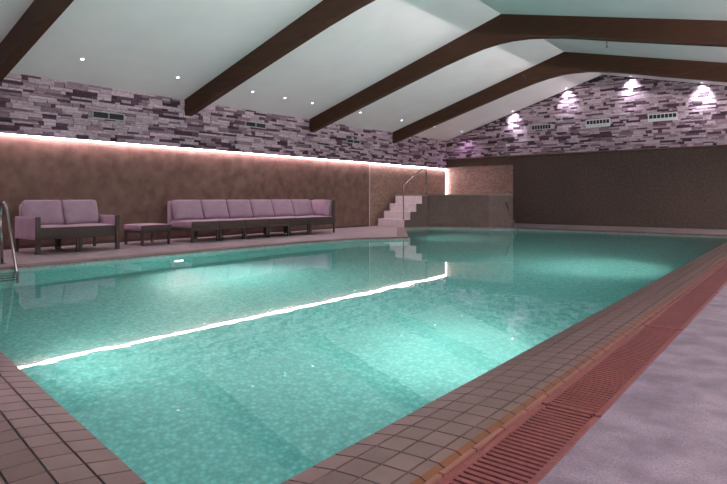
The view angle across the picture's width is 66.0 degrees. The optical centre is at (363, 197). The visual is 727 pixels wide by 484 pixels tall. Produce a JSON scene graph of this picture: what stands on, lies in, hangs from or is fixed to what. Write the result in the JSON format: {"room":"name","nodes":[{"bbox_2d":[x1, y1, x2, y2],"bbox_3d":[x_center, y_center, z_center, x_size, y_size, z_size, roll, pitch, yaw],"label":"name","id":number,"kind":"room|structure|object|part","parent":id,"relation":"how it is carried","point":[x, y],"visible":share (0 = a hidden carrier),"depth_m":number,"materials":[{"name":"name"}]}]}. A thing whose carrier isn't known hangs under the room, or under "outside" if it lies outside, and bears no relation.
{"room":"spa","nodes":[
{"label":"spa","id":0,"kind":"room"},
{"bbox_2d":[0,351,146,483],"bbox_3d":[-5.031,1.030,4.641,2.555,0.060,11.428,0,0,-44],"label":"tiled pool edge","id":1,"kind":"structure","parent":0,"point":[41,442],"depth_m":2.29,"materials":[{"name":"beige tile"}]},
{"bbox_2d":[0,134,434,245],"bbox_3d":[-3.961,-0.565,14.762,0.200,3.530,24.200,0,0,38],"label":"wall","id":2,"kind":"structure","parent":0,"point":[136,183],"depth_m":13.30,"materials":[{"name":"brown paint"}]},
{"bbox_2d":[3,224,366,249],"bbox_3d":[-5.647,0.965,12.461,0.020,0.070,18.500,0,0,38],"label":"baseboard","id":3,"kind":"structure","parent":2,"relation":"attached to","point":[365,225],"depth_m":13.53,"materials":[{"name":"grey"}]},
{"bbox_2d":[0,72,447,168],"bbox_3d":[-3.886,-1.836,14.575,0.150,1.171,24.000,0,0,38],"label":"stone wall","id":4,"kind":"structure","parent":2,"relation":"attached to","point":[29,105],"depth_m":13.67,"materials":[{"name":"grey stone"}]},
{"bbox_2d":[92,110,124,120],"bbox_3d":[-5.591,-1.800,12.290,0.030,0.160,0.720,0,0,38],"label":"air vent","id":5,"kind":"object","parent":4,"relation":"in","point":[95,114],"visible":1,"depth_m":12.28,"materials":[{"name":"grey metal"}]},
{"bbox_3d":[-5.707,-1.800,12.152,0.020,0.124,0.320,0,0,38],"label":"louvre panel","id":6,"kind":"part","parent":5,"relation":"part of","materials":[{"name":"black metal"}]},
{"bbox_3d":[-5.483,-1.800,12.434,0.020,0.124,0.320,0,0,38],"label":"louvre panel","id":7,"kind":"part","parent":5,"relation":"part of","materials":[{"name":"black"}]},
{"bbox_2d":[0,133,443,168],"bbox_3d":[-3.906,-1.238,14.591,0.090,0.023,23.960,0,0,38],"label":"light","id":8,"kind":"object","parent":4,"relation":"attached to","point":[0,133],"visible":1,"depth_m":13.83,"materials":[{"name":"silver metal"}]},
{"bbox_2d":[245,121,265,128],"bbox_3d":[-2.993,-2.030,15.564,0.030,0.150,0.740,0,0,38],"label":"air vent","id":9,"kind":"object","parent":4,"relation":"in","point":[247,123],"visible":1,"depth_m":15.56,"materials":[{"name":"grey metal"}]},
{"bbox_3d":[-3.112,-2.030,15.422,0.020,0.114,0.330,0,0,38],"label":"louvre panel","id":10,"kind":"part","parent":9,"relation":"part of","materials":[{"name":"black metal"}]},
{"bbox_3d":[-2.882,-2.030,15.712,0.020,0.114,0.330,0,0,38],"label":"louvre panel","id":11,"kind":"part","parent":9,"relation":"part of","materials":[{"name":"black"}]},
{"bbox_2d":[346,139,359,143],"bbox_3d":[-0.338,-1.910,18.908,0.030,0.130,0.700,0,0,38],"label":"air vent","id":12,"kind":"object","parent":4,"relation":"in","point":[347,140],"visible":1,"depth_m":18.89,"materials":[{"name":"grey"}]},
{"bbox_2d":[369,164,369,225],"bbox_3d":[0.214,-0.111,19.843,0.021,2.219,0.030,0,0,38],"label":"trim","id":13,"kind":"structure","parent":2,"relation":"attached to","point":[369,164],"depth_m":19.83,"materials":[{"name":"silver metal"}]},
{"bbox_2d":[370,164,445,225],"bbox_3d":[1.866,-0.111,21.930,0.014,2.219,5.293,0,0,38],"label":"panel","id":14,"kind":"object","parent":2,"relation":"attached to","point":[386,181],"visible":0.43,"depth_m":21.03,"materials":[{"name":"stone"}]},
{"bbox_2d":[0,0,726,140],"bbox_3d":[2.297,-3.360,9.795,16.180,2.361,24.200,0,0,38],"label":"ceiling","id":15,"kind":"structure","parent":0,"point":[139,46],"depth_m":12.61,"materials":[{"name":"white paint"}]},
{"bbox_2d":[0,0,73,82],"bbox_3d":[-0.926,-3.090,5.638,15.660,2.620,0.200,0,0,38],"label":"roof beam","id":16,"kind":"structure","parent":15,"relation":"attached to","point":[40,15],"depth_m":9.19,"materials":[{"name":"brown wood"}]},
{"bbox_2d":[184,0,374,115],"bbox_3d":[1.772,-3.090,9.037,15.660,2.620,0.200,0,0,38],"label":"roof beam","id":17,"kind":"structure","parent":15,"relation":"attached to","point":[326,13],"depth_m":11.80,"materials":[{"name":"brown wood"}]},
{"bbox_2d":[309,14,726,132],"bbox_3d":[4.520,-3.090,12.499,15.660,2.620,0.200,0,0,38],"label":"roof beam","id":18,"kind":"structure","parent":15,"relation":"attached to","point":[504,28],"depth_m":12.86,"materials":[{"name":"brown wood"}]},
{"bbox_2d":[392,52,726,142],"bbox_3d":[7.256,-3.090,15.945,15.660,2.620,0.200,0,0,38],"label":"roof beam","id":19,"kind":"structure","parent":15,"relation":"attached to","point":[564,63],"depth_m":16.65,"materials":[{"name":"brown wood"}]},
{"bbox_2d":[0,223,726,271],"bbox_3d":[2.005,1.100,13.150,11.150,0.200,18.907,0,0,38],"label":"floor","id":20,"kind":"structure","parent":0,"point":[48,254],"depth_m":12.87,"materials":[{"name":"tile"}]},
{"bbox_2d":[0,201,17,270],"bbox_3d":[-5.398,1.149,8.051,0.706,2.202,0.650,0,0,38],"label":"pool ladder","id":21,"kind":"object","parent":20,"relation":"attached to","point":[2,203],"visible":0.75,"depth_m":8.29,"materials":[{"name":"silver metal"}]},
{"bbox_2d":[15,200,119,254],"bbox_3d":[-5.654,0.517,10.731,0.980,0.967,1.526,0,0,38],"label":"sofa","id":22,"kind":"object","parent":20,"relation":"on","point":[37,220],"visible":1,"depth_m":10.58,"materials":[{"name":"fabric"}]},
{"bbox_3d":[-6.465,0.865,10.449,0.048,0.270,0.048,0,0,38],"label":"leg","id":23,"kind":"part","parent":22,"relation":"part of","materials":[{"name":"wood"}]},
{"bbox_3d":[-6.124,0.545,10.179,0.930,0.410,0.070,0,0,38],"label":"armrest","id":24,"kind":"part","parent":22,"relation":"part of","materials":[{"name":"fabric"}]},
{"bbox_3d":[-5.741,0.669,9.875,0.052,0.662,0.076,0,0,38],"label":"post","id":25,"kind":"part","parent":22,"relation":"part of","materials":[{"name":"wood"}]},
{"bbox_3d":[-5.999,0.410,11.005,0.100,0.600,1.380,0,0,38],"label":"backrest","id":26,"kind":"part","parent":22,"relation":"part of","materials":[{"name":"fabric"}]},
{"bbox_2d":[21,200,63,224],"bbox_3d":[-6.080,0.285,10.628,0.323,0.504,0.675,0,0,38],"label":"cushion","id":27,"kind":"object","parent":22,"relation":"on","point":[51,212],"depth_m":10.57,"materials":[{"name":"fabric"}]},
{"bbox_3d":[-6.017,0.865,10.981,0.048,0.270,0.048,0,0,38],"label":"leg","id":28,"kind":"part","parent":22,"relation":"part of","materials":[{"name":"wood"}]},
{"bbox_2d":[41,225,77,227],"bbox_3d":[-5.829,0.589,10.423,0.820,0.174,0.685,0,0,38],"label":"seat cushion","id":29,"kind":"object","parent":22,"relation":"on","point":[42,226],"depth_m":10.27,"materials":[{"name":"fabric"}]},
{"bbox_3d":[-5.980,0.865,11.028,0.048,0.270,0.048,0,0,38],"label":"leg","id":30,"kind":"part","parent":22,"relation":"part of","materials":[{"name":"wood"}]},
{"bbox_3d":[-5.328,0.865,10.434,0.048,0.270,0.048,0,0,38],"label":"leg","id":31,"kind":"part","parent":22,"relation":"part of","materials":[{"name":"wood"}]},
{"bbox_3d":[-5.662,0.703,10.737,0.960,0.075,1.400,0,0,38],"label":"seat","id":32,"kind":"part","parent":22,"relation":"part of","materials":[{"name":"wicker"}]},
{"bbox_2d":[61,200,99,224],"bbox_3d":[-5.652,0.285,11.170,0.323,0.504,0.675,0,0,38],"label":"cushion","id":33,"kind":"object","parent":22,"relation":"on","point":[73,211],"depth_m":11.06,"materials":[{"name":"fabric"}]},
{"bbox_3d":[-5.291,0.865,10.481,0.048,0.270,0.048,0,0,38],"label":"leg","id":34,"kind":"part","parent":22,"relation":"part of","materials":[{"name":"wood"}]},
{"bbox_2d":[63,223,113,226],"bbox_3d":[-5.393,0.589,10.971,0.820,0.174,0.685,0,0,38],"label":"seat cushion","id":35,"kind":"object","parent":22,"relation":"on","point":[76,224],"depth_m":10.81,"materials":[{"name":"fabric"}]},
{"bbox_3d":[-5.223,0.545,11.314,0.930,0.410,0.070,0,0,38],"label":"armrest","id":36,"kind":"part","parent":22,"relation":"part of","materials":[{"name":"fabric"}]},
{"bbox_3d":[-4.840,0.669,11.010,0.052,0.662,0.076,0,0,38],"label":"post","id":37,"kind":"part","parent":22,"relation":"part of","materials":[{"name":"wood"}]},
{"bbox_2d":[124,223,171,245],"bbox_3d":[-4.682,0.777,12.142,0.748,0.446,0.704,0,0,38],"label":"footstool","id":38,"kind":"object","parent":20,"relation":"on","point":[142,228],"visible":1,"depth_m":11.94,"materials":[{"name":"wicker"}]},
{"bbox_3d":[-5.136,0.868,12.107,0.048,0.265,0.048,0,0,38],"label":"leg","id":39,"kind":"part","parent":38,"relation":"part of","materials":[{"name":"wood"}]},
{"bbox_3d":[-4.619,0.868,11.697,0.048,0.265,0.048,0,0,38],"label":"leg","id":40,"kind":"part","parent":38,"relation":"part of","materials":[{"name":"wicker"}]},
{"bbox_2d":[124,223,168,230],"bbox_3d":[-4.685,0.628,12.145,0.740,0.149,0.700,0,0,38],"label":"cushion","id":41,"kind":"object","parent":38,"relation":"on","point":[142,226],"depth_m":11.90,"materials":[{"name":"fabric"}]},
{"bbox_3d":[-4.685,0.715,12.145,0.720,0.050,0.680,0,0,38],"label":"frame","id":42,"kind":"part","parent":38,"relation":"part of","materials":[{"name":"wicker"}]},
{"bbox_3d":[-4.234,0.868,12.183,0.048,0.265,0.048,0,0,38],"label":"leg","id":43,"kind":"part","parent":38,"relation":"part of","materials":[{"name":"wicker"}]},
{"bbox_2d":[167,200,219,242],"bbox_3d":[-3.958,0.519,13.019,0.992,0.962,0.746,0,0,38],"label":"sofa section","id":44,"kind":"object","parent":20,"relation":"on","point":[184,215],"visible":0.94,"depth_m":12.91,"materials":[{"name":"fabric"}]},
{"bbox_3d":[-4.300,0.390,13.290,0.120,0.650,0.744,0,0,38],"label":"backrest","id":45,"kind":"part","parent":44,"relation":"part of","materials":[{"name":"fabric"}]},
{"bbox_2d":[171,200,203,220],"bbox_3d":[-4.135,0.285,13.159,0.319,0.493,0.732,0,0,38],"label":"cushion","id":46,"kind":"object","parent":44,"relation":"on","point":[180,209],"depth_m":13.02,"materials":[{"name":"fabric"}]},
{"bbox_3d":[-3.815,0.865,12.469,0.048,0.270,0.048,0,0,38],"label":"leg","id":47,"kind":"part","parent":44,"relation":"part of","materials":[{"name":"wicker"}]},
{"bbox_2d":[171,219,216,227],"bbox_3d":[-3.910,0.589,12.980,0.840,0.174,0.734,0,0,38],"label":"seat cushion","id":48,"kind":"object","parent":44,"relation":"on","point":[176,223],"depth_m":12.71,"materials":[{"name":"fabric"}]},
{"bbox_3d":[-3.963,0.703,13.022,0.980,0.075,0.746,0,0,38],"label":"seat","id":49,"kind":"part","parent":44,"relation":"part of","materials":[{"name":"wood"}]},
{"bbox_3d":[-3.391,0.865,13.003,0.048,0.270,0.048,0,0,38],"label":"leg","id":50,"kind":"part","parent":44,"relation":"part of","materials":[{"name":"wood"}]},
{"bbox_2d":[0,228,407,269],"bbox_3d":[-1.275,1.007,12.616,2.423,0.026,13.346,0,0,32],"label":"pool coping","id":51,"kind":"object","parent":20,"relation":"on","point":[401,232],"visible":1,"depth_m":10.40,"materials":[{"name":"stone"}]},
{"bbox_2d":[195,200,244,240],"bbox_3d":[-3.491,0.519,13.608,0.992,0.962,0.746,0,0,38],"label":"sofa section","id":52,"kind":"object","parent":20,"relation":"on","point":[217,210],"visible":0.82,"depth_m":13.53,"materials":[{"name":"fabric"}]},
{"bbox_2d":[200,200,228,219],"bbox_3d":[-3.667,0.285,13.748,0.319,0.493,0.732,0,0,38],"label":"cushion","id":53,"kind":"object","parent":52,"relation":"on","point":[211,209],"depth_m":13.63,"materials":[{"name":"fabric"}]},
{"bbox_2d":[204,219,242,220],"bbox_3d":[-3.442,0.589,13.569,0.840,0.174,0.734,0,0,38],"label":"seat cushion","id":54,"kind":"object","parent":52,"relation":"on","point":[204,219],"depth_m":13.30,"materials":[{"name":"fabric"}]},
{"bbox_3d":[-3.496,0.703,13.611,0.980,0.075,0.746,0,0,38],"label":"seat","id":55,"kind":"part","parent":52,"relation":"part of","materials":[{"name":"wood"}]},
{"bbox_2d":[221,199,267,238],"bbox_3d":[-3.023,0.519,14.197,0.992,0.962,0.746,0,0,38],"label":"sofa section","id":56,"kind":"object","parent":20,"relation":"on","point":[237,209],"visible":0.77,"depth_m":14.10,"materials":[{"name":"fabric"}]},
{"bbox_2d":[225,199,252,218],"bbox_3d":[-3.200,0.285,14.337,0.319,0.493,0.732,0,0,38],"label":"cushion","id":57,"kind":"object","parent":56,"relation":"on","point":[236,208],"depth_m":14.22,"materials":[{"name":"fabric"}]},
{"bbox_3d":[-2.880,0.865,13.647,0.048,0.270,0.048,0,0,38],"label":"leg","id":58,"kind":"part","parent":56,"relation":"part of","materials":[{"name":"wood"}]},
{"bbox_2d":[227,218,265,219],"bbox_3d":[-2.975,0.589,14.158,0.840,0.174,0.734,0,0,38],"label":"seat cushion","id":59,"kind":"object","parent":56,"relation":"on","point":[227,218],"depth_m":13.92,"materials":[{"name":"fabric"}]},
{"bbox_3d":[-3.028,0.703,14.200,0.980,0.075,0.746,0,0,38],"label":"seat","id":60,"kind":"part","parent":56,"relation":"part of","materials":[{"name":"wood"}]},
{"bbox_3d":[-2.456,0.865,14.181,0.048,0.270,0.048,0,0,38],"label":"leg","id":61,"kind":"part","parent":56,"relation":"part of","materials":[{"name":"wood"}]},
{"bbox_2d":[249,199,289,236],"bbox_3d":[-2.556,0.519,14.786,0.992,0.962,0.746,0,0,38],"label":"sofa section","id":62,"kind":"object","parent":20,"relation":"on","point":[262,208],"visible":0.75,"depth_m":14.69,"materials":[{"name":"fabric"}]},
{"bbox_2d":[249,199,273,217],"bbox_3d":[-2.732,0.285,14.926,0.319,0.493,0.732,0,0,38],"label":"cushion","id":63,"kind":"object","parent":62,"relation":"on","point":[259,208],"depth_m":14.81,"materials":[{"name":"fabric"}]},
{"bbox_2d":[255,217,286,218],"bbox_3d":[-2.507,0.589,14.747,0.840,0.174,0.734,0,0,38],"label":"seat cushion","id":64,"kind":"object","parent":62,"relation":"on","point":[255,217],"depth_m":14.56,"materials":[{"name":"fabric"}]},
{"bbox_3d":[-2.561,0.703,14.789,0.980,0.075,0.746,0,0,38],"label":"seat","id":65,"kind":"part","parent":62,"relation":"part of","materials":[{"name":"wicker"}]},
{"bbox_2d":[271,199,309,235],"bbox_3d":[-2.088,0.519,15.375,0.992,0.962,0.746,0,0,38],"label":"sofa section","id":66,"kind":"object","parent":20,"relation":"on","point":[281,207],"visible":0.77,"depth_m":15.29,"materials":[{"name":"fabric"}]},
{"bbox_2d":[271,199,293,216],"bbox_3d":[-2.265,0.285,15.515,0.319,0.493,0.732,0,0,38],"label":"cushion","id":67,"kind":"object","parent":66,"relation":"on","point":[281,207],"depth_m":15.40,"materials":[{"name":"fabric"}]},
{"bbox_2d":[280,216,306,217],"bbox_3d":[-2.040,0.589,15.336,0.840,0.174,0.734,0,0,38],"label":"seat cushion","id":68,"kind":"object","parent":66,"relation":"on","point":[280,216],"depth_m":15.23,"materials":[{"name":"fabric"}]},
{"bbox_3d":[-2.093,0.703,15.378,0.980,0.075,0.746,0,0,38],"label":"seat","id":69,"kind":"part","parent":66,"relation":"part of","materials":[{"name":"wicker"}]},
{"bbox_2d":[286,199,334,233],"bbox_3d":[-1.525,0.519,16.084,0.992,0.962,1.060,0,0,38],"label":"sofa section","id":70,"kind":"object","parent":20,"relation":"on","point":[320,211],"visible":0.84,"depth_m":16.06,"materials":[{"name":"fabric"}]},
{"bbox_2d":[291,199,312,215],"bbox_3d":[-1.796,0.285,16.108,0.319,0.494,0.760,0,0,38],"label":"cushion","id":71,"kind":"object","parent":70,"relation":"on","point":[301,207],"depth_m":16.01,"materials":[{"name":"fabric"}]},
{"bbox_2d":[302,215,331,216],"bbox_3d":[-1.476,0.589,16.046,0.840,0.174,1.048,0,0,38],"label":"seat cushion","id":72,"kind":"object","parent":70,"relation":"on","point":[302,215],"depth_m":16.02,"materials":[{"name":"fabric"}]},
{"bbox_2d":[312,199,330,215],"bbox_3d":[-1.243,0.280,16.256,0.620,0.474,0.256,0,0,38],"label":"cushion","id":73,"kind":"object","parent":70,"relation":"on","point":[320,207],"depth_m":16.13,"materials":[{"name":"fabric"}]},
{"bbox_3d":[-1.530,0.703,16.088,0.980,0.075,1.060,0,0,38],"label":"seat","id":74,"kind":"part","parent":70,"relation":"part of","materials":[{"name":"wood"}]},
{"bbox_3d":[-0.868,0.403,16.150,0.020,0.675,0.140,0,0,38],"label":"panel","id":75,"kind":"part","parent":70,"relation":"part of","materials":[{"name":"wicker"}]},
{"bbox_2d":[1,228,707,271],"bbox_3d":[1.105,1.849,11.124,9.100,1.603,16.700,0,0,38],"label":"basin","id":76,"kind":"object","parent":20,"relation":"in","point":[423,228],"visible":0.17,"depth_m":11.86,"materials":[{"name":"teal tile"}]},
{"bbox_2d":[0,228,726,483],"bbox_3d":[1.105,1.050,11.124,9.100,0.001,16.700,0,0,38],"label":"pool water","id":77,"kind":"object","parent":76,"relation":"in","point":[257,365],"visible":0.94,"depth_m":4.44,"materials":[{"name":"teal liquid"}]},
{"bbox_2d":[378,196,427,227],"bbox_3d":[1.382,0.460,19.805,1.076,1.080,1.450,0,0,-37],"label":"steps","id":78,"kind":"structure","parent":20,"relation":"on","point":[415,207],"depth_m":19.48,"materials":[{"name":"stone"}]},
{"bbox_2d":[403,168,426,218],"bbox_3d":[1.789,-0.170,19.428,1.160,1.797,0.100,0,0,-37],"label":"handrail","id":79,"kind":"object","parent":78,"relation":"attached to","point":[422,168],"visible":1,"depth_m":19.29,"materials":[{"name":"silver metal"}]},
{"bbox_2d":[395,194,512,226],"bbox_3d":[3.856,0.435,21.012,4.215,1.130,4.255,0,0,38],"label":"hot tub","id":80,"kind":"object","parent":20,"relation":"on","point":[444,210],"visible":0.89,"depth_m":19.25,"materials":[{"name":"tile"}]},
{"bbox_2d":[505,201,517,229],"bbox_3d":[4.975,0.807,18.811,0.068,1.394,0.746,0,0,-21],"label":"grab rail","id":81,"kind":"object","parent":80,"relation":"attached to","point":[505,201],"visible":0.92,"depth_m":18.83,"materials":[{"name":"silver metal"}]},
{"bbox_2d":[515,228,726,235],"bbox_3d":[7.529,1.007,16.845,6.150,0.026,0.250,0,0,38],"label":"pool coping","id":82,"kind":"object","parent":20,"relation":"on","point":[515,228],"visible":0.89,"depth_m":16.62,"materials":[{"name":"stone"}]},
{"bbox_3d":[4.894,1.121,8.212,0.440,0.158,17.050,0,0,38],"label":"bed","id":83,"kind":"object","parent":20,"relation":"in","visible":0},
{"bbox_2d":[281,242,726,483],"bbox_3d":[4.923,1.025,8.254,0.447,0.050,16.941,0,0,38],"label":"tiled pool edge","id":84,"kind":"structure","parent":83,"relation":"on","point":[414,448],"depth_m":2.75,"materials":[{"name":"beige tile"}]},
{"bbox_2d":[424,259,726,483],"bbox_3d":[5.085,1.088,8.080,0.022,0.184,17.012,0,0,38],"label":"trim","id":85,"kind":"structure","parent":83,"relation":"attached to","point":[469,453],"depth_m":2.70,"materials":[{"name":"tile"}]},
{"bbox_2d":[445,146,726,229],"bbox_3d":[9.758,-1.595,19.194,15.780,5.590,0.200,0,0,38],"label":"wall","id":86,"kind":"structure","parent":0,"point":[673,187],"depth_m":19.61,"materials":[{"name":"paint"}]},
{"bbox_2d":[446,165,512,193],"bbox_3d":[4.711,-0.155,23.061,3.034,2.310,0.014,0,0,38],"label":"panel","id":87,"kind":"object","parent":86,"relation":"attached to","point":[497,179],"visible":0.36,"depth_m":22.98,"materials":[{"name":"stone"}]},
{"bbox_2d":[446,75,726,157],"bbox_3d":[9.688,-3.035,19.026,15.680,2.710,0.150,0,0,38],"label":"stone wall","id":88,"kind":"structure","parent":86,"relation":"attached to","point":[701,109],"depth_m":19.73,"materials":[{"name":"grey stone"}]},
{"bbox_2d":[531,124,550,130],"bbox_3d":[6.740,-2.690,21.248,0.780,0.200,0.030,0,0,38],"label":"air vent","id":89,"kind":"object","parent":88,"relation":"in","point":[541,126],"visible":1,"depth_m":21.25,"materials":[{"name":"grey metal"}]},
{"bbox_2d":[586,118,609,127],"bbox_3d":[8.354,-2.670,19.967,0.840,0.280,0.030,0,0,38],"label":"air vent","id":90,"kind":"object","parent":88,"relation":"in","point":[605,122],"visible":1,"depth_m":19.96,"materials":[{"name":"white"}]},
{"bbox_2d":[648,112,677,121],"bbox_3d":[9.975,-2.700,18.680,0.880,0.260,0.030,0,0,38],"label":"air vent","id":91,"kind":"object","parent":88,"relation":"in","point":[672,115],"visible":1,"depth_m":18.67,"materials":[{"name":"white metal"}]},
{"bbox_2d":[447,144,726,158],"bbox_3d":[9.705,-1.665,18.999,15.620,0.030,0.170,0,0,38],"label":"trim","id":92,"kind":"structure","parent":86,"relation":"attached to","point":[725,144],"depth_m":19.98,"materials":[{"name":"wood"}]},
{"bbox_2d":[538,284,726,483],"bbox_3d":[6.715,1.100,6.160,4.340,0.200,24.000,0,0,38],"label":"floor","id":93,"kind":"structure","parent":0,"point":[669,426],"depth_m":2.46,"materials":[{"name":"concrete"}]},
{"bbox_3d":[4.902,1.140,7.600,0.290,0.120,24.000,0,0,38],"label":"channel","id":94,"kind":"object","parent":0,"visible":0},
{"bbox_2d":[435,404,599,483],"bbox_3d":[0.308,1.021,1.811,0.284,0.038,2.128,0,0,38],"label":"drain grate","id":95,"kind":"object","parent":94,"relation":"on","point":[525,452],"visible":0.98,"depth_m":2.23,"materials":[{"name":"red plastic"}]},
{"bbox_2d":[541,325,681,417],"bbox_3d":[1.644,1.021,3.495,0.284,0.038,2.128,0,0,38],"label":"drain grate","id":96,"kind":"object","parent":94,"relation":"on","point":[596,388],"visible":0.85,"depth_m":3.20,"materials":[{"name":"red plastic"}]},
{"bbox_2d":[643,290,717,330],"bbox_3d":[2.981,1.021,5.179,0.284,0.038,2.128,0,0,38],"label":"drain grate","id":97,"kind":"object","parent":94,"relation":"on","point":[678,314],"visible":0.9,"depth_m":4.96,"materials":[{"name":"red plastic"}]},
{"bbox_2d":[689,270,726,292],"bbox_3d":[4.318,1.021,6.863,0.284,0.038,2.128,0,0,38],"label":"drain grate","id":98,"kind":"object","parent":94,"relation":"on","point":[716,280],"visible":0.9,"depth_m":6.59,"materials":[{"name":"red plastic"}]}
]}

